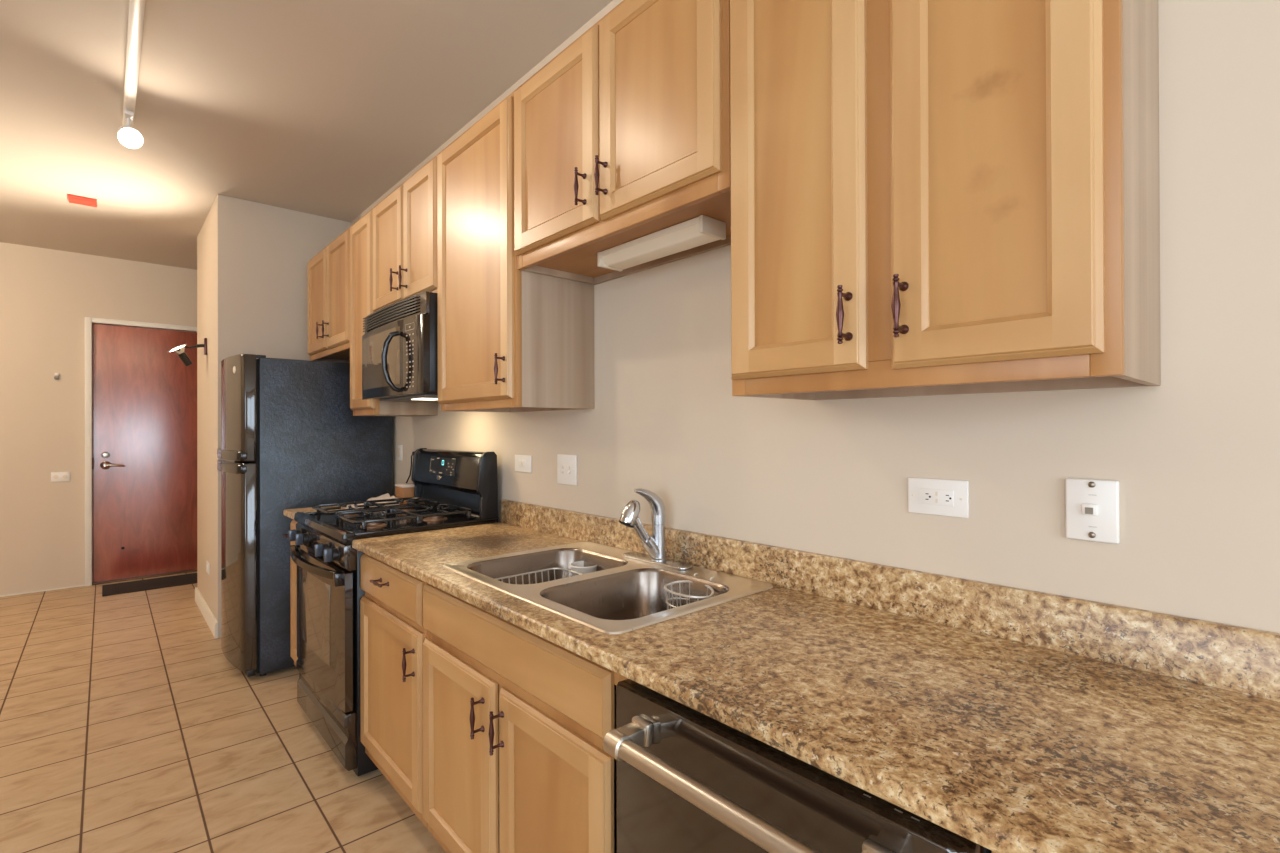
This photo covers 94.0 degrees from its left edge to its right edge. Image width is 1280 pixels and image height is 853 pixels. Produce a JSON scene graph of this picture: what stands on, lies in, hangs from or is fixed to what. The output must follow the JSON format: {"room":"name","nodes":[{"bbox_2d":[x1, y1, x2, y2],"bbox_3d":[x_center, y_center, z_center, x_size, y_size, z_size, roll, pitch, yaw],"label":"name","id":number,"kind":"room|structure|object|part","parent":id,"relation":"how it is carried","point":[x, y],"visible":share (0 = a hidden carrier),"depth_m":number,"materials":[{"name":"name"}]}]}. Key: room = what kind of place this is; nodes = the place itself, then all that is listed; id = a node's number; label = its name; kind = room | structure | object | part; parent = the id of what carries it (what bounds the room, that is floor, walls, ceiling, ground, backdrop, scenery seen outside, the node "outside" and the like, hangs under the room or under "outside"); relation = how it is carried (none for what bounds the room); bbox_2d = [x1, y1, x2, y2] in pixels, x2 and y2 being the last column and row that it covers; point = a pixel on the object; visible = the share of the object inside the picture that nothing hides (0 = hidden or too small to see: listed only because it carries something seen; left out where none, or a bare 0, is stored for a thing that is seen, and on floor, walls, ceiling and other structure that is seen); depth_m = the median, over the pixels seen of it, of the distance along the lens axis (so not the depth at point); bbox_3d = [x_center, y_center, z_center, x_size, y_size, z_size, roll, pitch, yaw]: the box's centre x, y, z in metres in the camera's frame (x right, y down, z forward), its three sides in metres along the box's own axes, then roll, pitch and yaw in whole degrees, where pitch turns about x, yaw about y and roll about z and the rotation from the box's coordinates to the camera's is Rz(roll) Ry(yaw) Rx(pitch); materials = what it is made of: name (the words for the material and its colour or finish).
{"room":"kitchen","nodes":[
{"label":"kitchen","id":0,"kind":"room"},
{"bbox_2d":[0,242,196,594],"bbox_3d":[-4.791,-0.058,5.173,6.100,2.852,0.100,0,0,-42],"label":"wall","id":1,"kind":"structure","parent":0,"point":[47,296],"depth_m":4.99,"materials":[{"name":"paint"}]},
{"bbox_2d":[0,585,84,596],"bbox_3d":[-5.891,1.362,4.102,3.032,0.012,0.012,0,0,-42],"label":"baseboard","id":2,"kind":"structure","parent":1,"relation":"attached to","point":[77,585],"depth_m":4.93,"materials":[{"name":"white paint"}]},
{"bbox_2d":[51,472,69,481],"bbox_3d":[-4.877,0.423,5.019,0.114,0.080,0.009,0,0,-42],"label":"wall outlet","id":3,"kind":"object","parent":1,"relation":"attached to","point":[55,476],"visible":1,"depth_m":5.02,"materials":[{"name":"white plastic"}]},
{"bbox_2d":[85,317,196,585],"bbox_3d":[-4.415,0.215,5.479,1.002,2.307,0.125,0,0,-42],"label":"trim","id":4,"kind":"structure","parent":1,"relation":"attached to","point":[89,321],"depth_m":5.12,"materials":[{"name":"white paint"}]},
{"bbox_2d":[92,324,196,581],"bbox_3d":[-4.394,0.228,5.447,0.915,2.239,0.112,0,0,-42],"label":"door","id":5,"kind":"structure","parent":1,"relation":"in","point":[144,460],"depth_m":5.38,"materials":[{"name":"red wood"}]},
{"bbox_3d":[-4.615,0.338,5.217,0.163,0.072,0.067,0,0,-42],"label":"lever handle","id":6,"kind":"part","parent":5,"relation":"part of","materials":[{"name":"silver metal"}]},
{"bbox_2d":[92,569,196,584],"bbox_3d":[-4.402,1.359,5.464,0.912,0.018,0.075,0,0,-42],"label":"threshold","id":7,"kind":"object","parent":1,"relation":"attached to","point":[193,570],"depth_m":5.37,"materials":[{"name":"brown wood"}]},
{"bbox_2d":[0,572,445,852],"bbox_3d":[-1.413,1.394,1.410,6.100,0.100,10.200,0,0,-42],"label":"floor","id":8,"kind":"structure","parent":0,"point":[126,726],"depth_m":2.47,"materials":[{"name":"beige tile"}]},
{"bbox_2d":[102,573,196,595],"bbox_3d":[-4.163,1.362,5.211,0.795,0.009,0.430,0,0,-42],"label":"doormat","id":9,"kind":"object","parent":8,"relation":"on","point":[163,582],"visible":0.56,"depth_m":5.12,"materials":[{"name":"black rubber"}]},
{"bbox_2d":[283,520,297,665],"bbox_3d":[-1.496,0.908,3.180,0.655,0.886,0.378,0,0,-42],"label":"base cabinet","id":10,"kind":"object","parent":8,"relation":"on","point":[293,566],"visible":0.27,"depth_m":3.07,"materials":[{"name":"wood"}]},
{"bbox_3d":[-1.706,0.560,2.994,0.020,0.138,0.349,0,0,-42],"label":"drawer","id":11,"kind":"part","parent":10,"relation":"part of","materials":[{"name":"brown wood"}]},
{"bbox_3d":[-1.705,0.929,2.993,0.020,0.557,0.349,0,0,-42],"label":"door","id":12,"kind":"part","parent":10,"relation":"part of","materials":[{"name":"brown wood"}]},
{"bbox_2d":[284,506,344,519],"bbox_3d":[-1.493,0.398,3.186,0.645,0.131,0.384,0,0,-42],"label":"countertop","id":13,"kind":"structure","parent":10,"relation":"on","point":[290,513],"depth_m":3.08,"materials":[{"name":"beige stone"}]},
{"bbox_2d":[343,493,398,508],"bbox_3d":[-1.422,0.399,3.156,0.220,0.064,0.200,0,0,-42],"label":"crumpled cloth","id":14,"kind":"object","parent":13,"relation":"on","point":[385,496],"visible":0.27,"depth_m":3.16,"materials":[{"name":"fabric"}]},
{"bbox_2d":[395,483,414,504],"bbox_3d":[-1.270,0.374,3.272,0.104,0.115,0.124,0,0,-42],"label":"box","id":15,"kind":"object","parent":13,"relation":"on","point":[404,490],"visible":0.5,"depth_m":3.22,"materials":[{"name":"cardboard"}]},
{"bbox_2d":[217,354,391,676],"bbox_3d":[-2.081,0.485,3.667,0.828,1.738,0.760,0,0,-42],"label":"refrigerator","id":16,"kind":"object","parent":8,"relation":"on","point":[291,436],"visible":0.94,"depth_m":3.27,"materials":[{"name":"black metal"}]},
{"bbox_3d":[-2.362,0.227,3.416,0.073,0.050,0.760,0,0,-42],"label":"handle","id":17,"kind":"part","parent":16,"relation":"part of","materials":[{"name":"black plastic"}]},
{"bbox_3d":[-2.363,0.157,3.416,0.073,0.050,0.760,0,0,-42],"label":"handle","id":18,"kind":"part","parent":16,"relation":"part of","materials":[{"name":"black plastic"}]},
{"bbox_3d":[-2.341,-0.099,3.437,0.098,0.570,0.758,0,0,-42],"label":"freezer door","id":19,"kind":"part","parent":16,"relation":"part of","materials":[{"name":"black metal"}]},
{"bbox_3d":[-2.338,0.749,3.434,0.098,1.101,0.758,0,0,-42],"label":"fridge door","id":20,"kind":"part","parent":16,"relation":"part of","materials":[{"name":"black metal"}]},
{"bbox_2d":[289,448,498,775],"bbox_3d":[-1.151,0.731,2.712,0.710,1.234,0.770,0,0,-42],"label":"gas range","id":21,"kind":"object","parent":8,"relation":"on","point":[453,488],"visible":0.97,"depth_m":2.51,"materials":[{"name":"black metal"}]},
{"bbox_3d":[-1.476,0.496,2.630,0.026,0.058,0.058,0,0,-42],"label":"knob","id":22,"kind":"part","parent":21,"relation":"part of","materials":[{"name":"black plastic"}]},
{"bbox_3d":[-1.386,0.578,2.503,0.080,0.051,0.738,0,0,-42],"label":"handle","id":23,"kind":"part","parent":21,"relation":"part of","materials":[{"name":"black metal"}]},
{"bbox_3d":[-1.357,0.818,2.527,0.044,0.524,0.754,0,0,-42],"label":"oven door","id":24,"kind":"part","parent":21,"relation":"part of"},
{"bbox_3d":[-1.262,0.494,2.392,0.026,0.058,0.058,0,0,-42],"label":"knob","id":25,"kind":"part","parent":21,"relation":"part of","materials":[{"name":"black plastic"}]},
{"bbox_3d":[-1.345,1.196,2.535,0.046,0.213,0.754,0,0,-42],"label":"storage drawer","id":26,"kind":"part","parent":21,"relation":"part of","materials":[{"name":"black metal"}]},
{"bbox_3d":[-1.348,0.498,2.537,0.047,0.099,0.762,0,0,-42],"label":"control panel","id":27,"kind":"part","parent":21,"relation":"part of","materials":[{"name":"black metal"}]},
{"bbox_3d":[-1.175,0.493,2.295,0.026,0.058,0.058,0,0,-42],"label":"knob","id":28,"kind":"part","parent":21,"relation":"part of","materials":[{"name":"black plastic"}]},
{"bbox_3d":[-1.359,0.405,2.771,0.103,0.028,0.103,0,0,-42],"label":"burner","id":29,"kind":"part","parent":21,"relation":"part of","materials":[{"name":"metal"}]},
{"bbox_3d":[-1.117,0.403,2.502,0.103,0.028,0.103,0,0,-42],"label":"burner","id":30,"kind":"part","parent":21,"relation":"part of","materials":[{"name":"metal"}]},
{"bbox_2d":[294,504,498,544],"bbox_3d":[-1.129,0.424,2.734,0.648,0.047,0.770,0,0,-42],"label":"cooktop","id":31,"kind":"object","parent":21,"relation":"in","point":[333,530],"depth_m":2.55,"materials":[{"name":"black metal"}]},
{"bbox_3d":[-0.920,0.403,2.679,0.103,0.028,0.103,0,0,-42],"label":"burner","id":32,"kind":"part","parent":21,"relation":"part of","materials":[{"name":"metal"}]},
{"bbox_3d":[-0.925,0.268,2.922,0.093,0.300,0.732,0,0,-42],"label":"panel","id":33,"kind":"part","parent":21,"relation":"part of","materials":[{"name":"black metal"}]},
{"bbox_2d":[360,554,427,828],"bbox_3d":[-0.655,0.902,2.242,0.655,0.886,0.588,0,0,-42],"label":"base cabinet","id":34,"kind":"object","parent":8,"relation":"on","point":[393,634],"visible":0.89,"depth_m":2.02,"materials":[{"name":"wood"}]},
{"bbox_3d":[-0.896,0.537,2.048,0.037,0.015,0.104,0,0,-42],"label":"pull handle","id":35,"kind":"part","parent":34,"relation":"part of","materials":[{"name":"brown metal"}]},
{"bbox_3d":[-0.868,0.554,2.060,0.020,0.138,0.568,0,0,-42],"label":"drawer","id":36,"kind":"part","parent":34,"relation":"part of","materials":[{"name":"brown wood"}]},
{"bbox_3d":[-0.722,0.739,1.855,0.037,0.104,0.015,0,0,-42],"label":"pull handle","id":37,"kind":"part","parent":34,"relation":"part of","materials":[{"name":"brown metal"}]},
{"bbox_2d":[423,583,628,852],"bbox_3d":[-0.134,0.898,1.662,0.655,0.886,0.963,0,0,-42],"label":"base cabinet","id":38,"kind":"object","parent":8,"relation":"on","point":[516,722],"visible":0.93,"depth_m":1.43,"materials":[{"name":"wood"}]},
{"bbox_3d":[-0.512,0.924,1.664,0.020,0.550,0.442,0,0,-42],"label":"door","id":39,"kind":"part","parent":38,"relation":"part of","materials":[{"name":"brown wood"}]},
{"bbox_3d":[-0.415,0.737,1.512,0.037,0.104,0.015,0,0,-42],"label":"pull handle","id":40,"kind":"part","parent":38,"relation":"part of","materials":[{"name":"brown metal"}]},
{"bbox_3d":[-0.348,0.736,1.438,0.037,0.104,0.015,0,0,-42],"label":"pull handle","id":41,"kind":"part","parent":38,"relation":"part of","materials":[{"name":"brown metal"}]},
{"bbox_3d":[-0.201,0.922,1.317,0.020,0.550,0.430,0,0,-42],"label":"door","id":42,"kind":"part","parent":38,"relation":"part of","materials":[{"name":"brown wood"}]},
{"bbox_2d":[603,679,991,852],"bbox_3d":[0.354,0.902,1.042,0.701,0.872,0.602,0,0,-42],"label":"dishwasher","id":43,"kind":"object","parent":8,"relation":"on","point":[689,781],"visible":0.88,"depth_m":0.87,"materials":[{"name":"black metal"}]},
{"bbox_3d":[0.926,0.891,0.481,0.655,0.886,0.986,0,0,-42],"label":"base cabinet","id":44,"kind":"object","parent":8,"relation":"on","visible":0},
{"bbox_2d":[352,500,1279,852],"bbox_3d":[0.223,0.386,1.274,0.645,0.131,3.203,0,0,-42],"label":"countertop","id":45,"kind":"structure","parent":44,"relation":"on","point":[1005,719],"depth_m":0.95,"materials":[{"name":"beige stone"}]},
{"bbox_2d":[442,542,772,689],"bbox_3d":[-0.126,0.508,1.694,0.562,0.180,0.839,0,0,-42],"label":"double sink","id":46,"kind":"object","parent":45,"relation":"in","point":[624,594],"visible":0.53,"depth_m":1.70,"materials":[{"name":"silver metal"}]},
{"bbox_2d":[495,567,580,583],"bbox_3d":[-0.317,0.515,1.839,0.311,0.079,0.231,0,0,-42],"label":"wire basket","id":47,"kind":"object","parent":46,"relation":"in","point":[548,569],"visible":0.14,"depth_m":1.96,"materials":[{"name":"white metal"}]},
{"bbox_3d":[-0.279,0.505,1.825,0.422,0.168,0.350,0,0,-42],"label":"bowl","id":48,"kind":"part","parent":46,"relation":"part of","materials":[{"name":"silver metal"}]},
{"bbox_2d":[570,561,596,575],"bbox_3d":[-0.186,0.521,1.986,0.093,0.128,0.093,0,0,-42],"label":"plastic tub","id":49,"kind":"object","parent":46,"relation":"in","point":[578,566],"visible":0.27,"depth_m":1.95,"materials":[{"name":"white plastic"}]},
{"bbox_3d":[-0.011,0.508,1.526,0.422,0.178,0.346,0,0,-42],"label":"bowl","id":50,"kind":"part","parent":46,"relation":"part of","materials":[{"name":"silver metal"}]},
{"bbox_2d":[664,573,713,609],"bbox_3d":[0.138,0.470,1.619,0.116,0.116,0.163,0,0,-42],"label":"wire caddy","id":51,"kind":"object","parent":46,"relation":"hanging from","point":[689,596],"visible":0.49,"depth_m":1.62,"materials":[{"name":"white metal"}]},
{"bbox_2d":[619,488,692,569],"bbox_3d":[0.013,0.303,1.817,0.157,0.232,0.280,0,0,-42],"label":"tap","id":52,"kind":"object","parent":45,"relation":"on","point":[654,545],"visible":1,"depth_m":1.82,"materials":[{"name":"metal"}]},
{"bbox_3d":[0.020,0.342,1.824,0.114,0.142,0.041,0,0,-28],"label":"spout","id":53,"kind":"part","parent":52,"relation":"part of","materials":[{"name":"metal"}]},
{"bbox_3d":[0.033,0.230,1.822,0.108,0.086,0.044,0,0,-42],"label":"lever","id":54,"kind":"part","parent":52,"relation":"part of","materials":[{"name":"metal"}]},
{"bbox_3d":[0.051,0.415,1.851,0.056,0.006,0.280,0,0,-42],"label":"plate","id":55,"kind":"part","parent":52,"relation":"part of","materials":[{"name":"metal"}]},
{"bbox_2d":[197,194,350,637],"bbox_3d":[-2.199,-0.067,5.055,2.400,2.852,1.140,0,0,-42],"label":"wall partition","id":56,"kind":"structure","parent":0,"point":[253,258],"depth_m":4.04,"materials":[{"name":"paint"}]},
{"bbox_2d":[168,338,206,365],"bbox_3d":[-3.144,-0.523,4.144,0.221,0.206,0.122,0,0,-42],"label":"wall lamp","id":57,"kind":"object","parent":56,"relation":"attached to","point":[179,350],"visible":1,"depth_m":4.13,"materials":[{"name":"brown metal"}]},
{"bbox_3d":[-3.187,-0.534,4.106,0.106,0.082,0.122,0,0,-42],"label":"dish","id":58,"kind":"part","parent":57,"relation":"part of","materials":[{"name":"silver metal"}]},
{"bbox_3d":[-3.121,-0.563,4.184,0.026,0.042,0.112,0,0,41],"label":"arm","id":59,"kind":"part","parent":57,"relation":"part of","materials":[{"name":"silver plastic"}]},
{"bbox_3d":[-3.080,-0.567,4.227,0.016,0.117,0.050,0,0,-42],"label":"plate","id":60,"kind":"part","parent":57,"relation":"part of","materials":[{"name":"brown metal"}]},
{"bbox_2d":[195,587,217,638],"bbox_3d":[-3.094,1.310,4.252,0.025,0.100,1.155,0,0,-42],"label":"baseboard","id":61,"kind":"structure","parent":56,"relation":"attached to","point":[204,608],"depth_m":4.14,"materials":[{"name":"white paint"}]},
{"bbox_2d":[206,561,209,574],"bbox_3d":[-3.020,0.986,4.163,0.012,0.077,0.130,0,0,-42],"label":"wall outlet","id":62,"kind":"object","parent":56,"relation":"attached to","point":[207,562],"visible":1,"depth_m":4.15,"materials":[{"name":"white plastic"}]},
{"bbox_2d":[0,0,612,269],"bbox_3d":[-1.423,-1.558,1.420,6.100,0.100,10.200,0,0,-42],"label":"ceiling","id":63,"kind":"structure","parent":0,"point":[315,107],"depth_m":2.76,"materials":[{"name":"paint"}]},
{"bbox_2d":[68,194,96,206],"bbox_3d":[-3.665,-1.482,3.923,0.137,0.018,0.150,0,0,-42],"label":"fire alarm","id":64,"kind":"object","parent":63,"relation":"attached to","point":[75,199],"visible":1,"depth_m":3.90,"materials":[{"name":"red plastic"}]},
{"bbox_2d":[117,0,144,148],"bbox_3d":[-1.676,-1.407,1.998,0.114,0.195,2.500,0,0,-42],"label":"track light","id":65,"kind":"object","parent":63,"relation":"attached to","point":[129,137],"visible":1,"depth_m":2.48,"materials":[{"name":"white plastic"}]},
{"bbox_3d":[-2.377,-1.346,2.781,0.085,0.072,0.052,0,0,-42],"label":"bulb","id":66,"kind":"part","parent":65,"relation":"part of","materials":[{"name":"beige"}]},
{"bbox_3d":[-1.678,-1.487,1.997,0.040,0.035,2.500,0,0,-42],"label":"rail","id":67,"kind":"part","parent":65,"relation":"part of","materials":[{"name":"white plastic"}]},
{"bbox_2d":[350,0,1279,632],"bbox_3d":[0.520,-0.088,1.516,0.120,2.852,7.760,0,0,-42],"label":"wall","id":68,"kind":"structure","parent":0,"point":[1194,457],"depth_m":1.15,"materials":[{"name":"paint"}]},
{"bbox_2d":[307,225,352,362],"bbox_3d":[-1.788,-0.773,3.711,0.381,0.672,0.914,0,0,-42],"label":"upper cabinet","id":69,"kind":"object","parent":68,"relation":"attached to","point":[328,272],"visible":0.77,"depth_m":3.55,"materials":[{"name":"wood"}]},
{"bbox_3d":[-2.044,-0.780,3.781,0.020,0.618,0.441,0,0,-42],"label":"door","id":70,"kind":"part","parent":69,"relation":"part of","materials":[{"name":"brown wood"}]},
{"bbox_3d":[-1.962,-0.586,3.647,0.037,0.104,0.015,0,0,-42],"label":"pull handle","id":71,"kind":"part","parent":69,"relation":"part of","materials":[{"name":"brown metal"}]},
{"bbox_3d":[-1.876,-0.579,3.551,0.037,0.104,0.015,0,0,-42],"label":"pull handle","id":72,"kind":"part","parent":69,"relation":"part of","materials":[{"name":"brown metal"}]},
{"bbox_3d":[-1.740,-0.781,3.442,0.020,0.622,0.424,0,0,-42],"label":"door","id":73,"kind":"part","parent":69,"relation":"part of","materials":[{"name":"brown wood"}]},
{"bbox_2d":[350,207,437,415],"bbox_3d":[-1.343,-0.586,3.243,0.344,1.052,0.366,0,0,-42],"label":"upper cabinet","id":74,"kind":"object","parent":68,"relation":"attached to","point":[361,232],"visible":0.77,"depth_m":3.15,"materials":[{"name":"wood"}]},
{"bbox_3d":[-1.465,-0.592,3.137,0.020,1.004,0.352,0,0,-42],"label":"door","id":75,"kind":"part","parent":74,"relation":"part of","materials":[{"name":"brown wood"}]},
{"bbox_3d":[-1.449,-0.586,3.148,0.020,1.052,0.366,0,0,-42],"label":"frame","id":76,"kind":"part","parent":74,"relation":"part of","materials":[{"name":"brown wood"}]},
{"bbox_2d":[397,445,402,460],"bbox_3d":[-1.462,0.160,3.628,0.008,0.095,0.075,0,0,-42],"label":"wall outlet","id":77,"kind":"object","parent":68,"relation":"attached to","point":[399,447],"visible":1,"depth_m":3.62,"materials":[{"name":"white plastic"}]},
{"bbox_2d":[373,153,439,311],"bbox_3d":[-0.974,-0.829,2.804,0.381,0.570,0.776,0,0,-42],"label":"upper cabinet","id":78,"kind":"object","parent":68,"relation":"attached to","point":[405,220],"visible":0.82,"depth_m":2.63,"materials":[{"name":"wood"}]},
{"bbox_3d":[-1.200,-0.832,2.841,0.020,0.526,0.400,0,0,-42],"label":"door","id":79,"kind":"part","parent":78,"relation":"part of","materials":[{"name":"brown wood"}]},
{"bbox_3d":[-1.119,-0.664,2.708,0.037,0.104,0.015,0,0,-42],"label":"pull handle","id":80,"kind":"part","parent":78,"relation":"part of","materials":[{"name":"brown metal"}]},
{"bbox_2d":[362,291,437,402],"bbox_3d":[-1.007,-0.331,2.769,0.476,0.420,0.760,0,0,-42],"label":"microwave oven","id":81,"kind":"object","parent":78,"relation":"attached to","point":[400,338],"visible":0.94,"depth_m":2.52,"materials":[{"name":"black plastic"}]},
{"bbox_3d":[-1.180,-0.292,2.741,0.042,0.317,0.570,0,0,-42],"label":"door","id":82,"kind":"part","parent":81,"relation":"part of","materials":[{"name":"black glass"}]},
{"bbox_3d":[-1.052,-0.276,2.517,0.076,0.262,0.027,0,0,-22],"label":"handle","id":83,"kind":"part","parent":81,"relation":"part of","materials":[{"name":"black plastic"}]},
{"bbox_3d":[-1.004,-0.132,2.825,0.260,0.011,0.560,0,0,-42],"label":"underside plate","id":84,"kind":"part","parent":81,"relation":"part of","materials":[{"name":"grey plastic"}]},
{"bbox_3d":[-0.940,-0.294,2.476,0.039,0.317,0.143,0,0,-42],"label":"control panel","id":85,"kind":"part","parent":81,"relation":"part of","materials":[{"name":"black plastic"}]},
{"bbox_3d":[-0.874,-0.294,2.408,0.032,0.317,0.044,0,0,-42],"label":"trim","id":86,"kind":"part","parent":81,"relation":"part of","materials":[{"name":"black ceramic"}]},
{"bbox_3d":[-1.046,-0.656,2.627,0.037,0.104,0.015,0,0,-42],"label":"pull handle","id":87,"kind":"part","parent":78,"relation":"part of","materials":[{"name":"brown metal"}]},
{"bbox_3d":[-0.944,-0.831,2.556,0.020,0.532,0.342,0,0,-42],"label":"door","id":88,"kind":"part","parent":78,"relation":"part of","materials":[{"name":"brown wood"}]},
{"bbox_2d":[406,451,414,482],"bbox_3d":[-1.341,0.287,3.448,0.101,0.285,0.063,0,0,-12],"label":"power cord","id":89,"kind":"object","parent":68,"relation":"attached to","point":[413,451],"visible":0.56,"depth_m":3.44,"materials":[{"name":"black plastic"}]},
{"bbox_2d":[437,90,593,411],"bbox_3d":[-0.511,-0.591,2.288,0.381,1.054,0.600,0,0,-42],"label":"upper cabinet","id":90,"kind":"object","parent":68,"relation":"attached to","point":[510,339],"visible":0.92,"depth_m":2.12,"materials":[{"name":"wood"}]},
{"bbox_3d":[-0.621,-0.596,2.196,0.020,1.007,0.578,0,0,-42],"label":"door","id":91,"kind":"part","parent":90,"relation":"part of","materials":[{"name":"brown wood"}]},
{"bbox_3d":[-0.603,-0.591,2.206,0.020,1.054,0.600,0,0,-42],"label":"frame","id":92,"kind":"part","parent":90,"relation":"part of","materials":[{"name":"brown wood"}]},
{"bbox_3d":[-0.469,-0.192,1.984,0.037,0.104,0.015,0,0,-42],"label":"pull handle","id":93,"kind":"part","parent":90,"relation":"part of","materials":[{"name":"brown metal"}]},
{"bbox_2d":[515,455,531,472],"bbox_3d":[-0.503,0.159,2.559,0.009,0.072,0.133,0,0,-42],"label":"wall outlet","id":94,"kind":"object","parent":68,"relation":"attached to","point":[523,463],"visible":1,"depth_m":2.55,"materials":[{"name":"white plastic"}]},
{"bbox_2d":[557,454,576,485],"bbox_3d":[-0.289,0.168,2.314,0.018,0.116,0.127,0,0,-42],"label":"switch plate","id":95,"kind":"object","parent":68,"relation":"attached to","point":[566,464],"visible":1,"depth_m":2.31,"materials":[{"name":"white plastic"}]},
{"bbox_2d":[514,0,730,284],"bbox_3d":[-0.007,-0.821,1.727,0.381,0.600,0.902,0,0,-42],"label":"upper cabinet","id":96,"kind":"object","parent":68,"relation":"attached to","point":[623,136],"visible":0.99,"depth_m":1.57,"materials":[{"name":"wood"}]},
{"bbox_3d":[-0.264,-0.833,1.798,0.020,0.539,0.440,0,0,-42],"label":"door","id":97,"kind":"part","parent":96,"relation":"part of","materials":[{"name":"brown wood"}]},
{"bbox_3d":[-0.167,-0.661,1.648,0.037,0.104,0.015,0,0,-42],"label":"pull handle","id":98,"kind":"part","parent":96,"relation":"part of","materials":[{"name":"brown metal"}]},
{"bbox_3d":[-0.105,-0.662,1.579,0.037,0.104,0.015,0,0,-42],"label":"pull handle","id":99,"kind":"part","parent":96,"relation":"part of","materials":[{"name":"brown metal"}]},
{"bbox_3d":[0.032,-0.833,1.469,0.020,0.542,0.423,0,0,-42],"label":"door","id":100,"kind":"part","parent":96,"relation":"part of","materials":[{"name":"brown wood"}]},
{"bbox_2d":[597,215,725,271],"bbox_3d":[0.048,-0.521,1.723,0.094,0.044,0.439,0,0,-42],"label":"light","id":101,"kind":"object","parent":96,"relation":"attached to","point":[701,230],"visible":1,"depth_m":1.67,"materials":[{"name":"beige plastic"}]},
{"bbox_2d":[501,500,1279,701],"bbox_3d":[0.455,0.370,1.483,0.019,0.100,3.203,0,0,-42],"label":"backsplash","id":102,"kind":"structure","parent":68,"relation":"attached to","point":[1238,659],"depth_m":1.19,"materials":[{"name":"beige stone"}]},
{"bbox_2d":[908,477,968,517],"bbox_3d":[0.640,0.152,1.285,0.009,0.078,0.125,0,0,-42],"label":"wall outlet","id":103,"kind":"object","parent":68,"relation":"attached to","point":[943,497],"visible":1,"depth_m":1.28,"materials":[{"name":"white plastic"}]},
{"bbox_2d":[919,488,953,506],"bbox_3d":[0.638,0.152,1.286,0.004,0.034,0.072,0,0,-42],"label":"receptacle","id":104,"kind":"object","parent":103,"relation":"attached to","point":[928,497],"depth_m":1.28,"materials":[{"name":"beige plastic"}]},
{"bbox_2d":[730,0,1160,399],"bbox_3d":[0.521,-0.596,1.139,0.381,1.057,0.668,0,0,-42],"label":"upper cabinet","id":105,"kind":"object","parent":68,"relation":"attached to","point":[929,197],"visible":1,"depth_m":0.97,"materials":[{"name":"wood"}]},
{"bbox_3d":[0.296,-0.604,1.174,0.020,1.004,0.306,0,0,-42],"label":"door","id":106,"kind":"part","parent":105,"relation":"part of","materials":[{"name":"brown wood"}]},
{"bbox_3d":[0.361,-0.198,1.059,0.037,0.104,0.015,0,0,-42],"label":"pull handle","id":107,"kind":"part","parent":105,"relation":"part of","materials":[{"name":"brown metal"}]},
{"bbox_3d":[0.428,-0.198,0.985,0.037,0.104,0.015,0,0,-42],"label":"pull handle","id":108,"kind":"part","parent":105,"relation":"part of","materials":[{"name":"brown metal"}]},
{"bbox_3d":[0.527,-0.604,0.917,0.020,1.008,0.293,0,0,-42],"label":"door","id":109,"kind":"part","parent":105,"relation":"part of","materials":[{"name":"brown wood"}]},
{"bbox_2d":[1065,478,1119,543],"bbox_3d":[0.818,0.152,1.080,0.019,0.112,0.079,0,0,-42],"label":"phone jack plate","id":110,"kind":"object","parent":68,"relation":"attached to","point":[1092,506],"visible":1,"depth_m":1.07,"materials":[{"name":"white plastic"}]}
]}

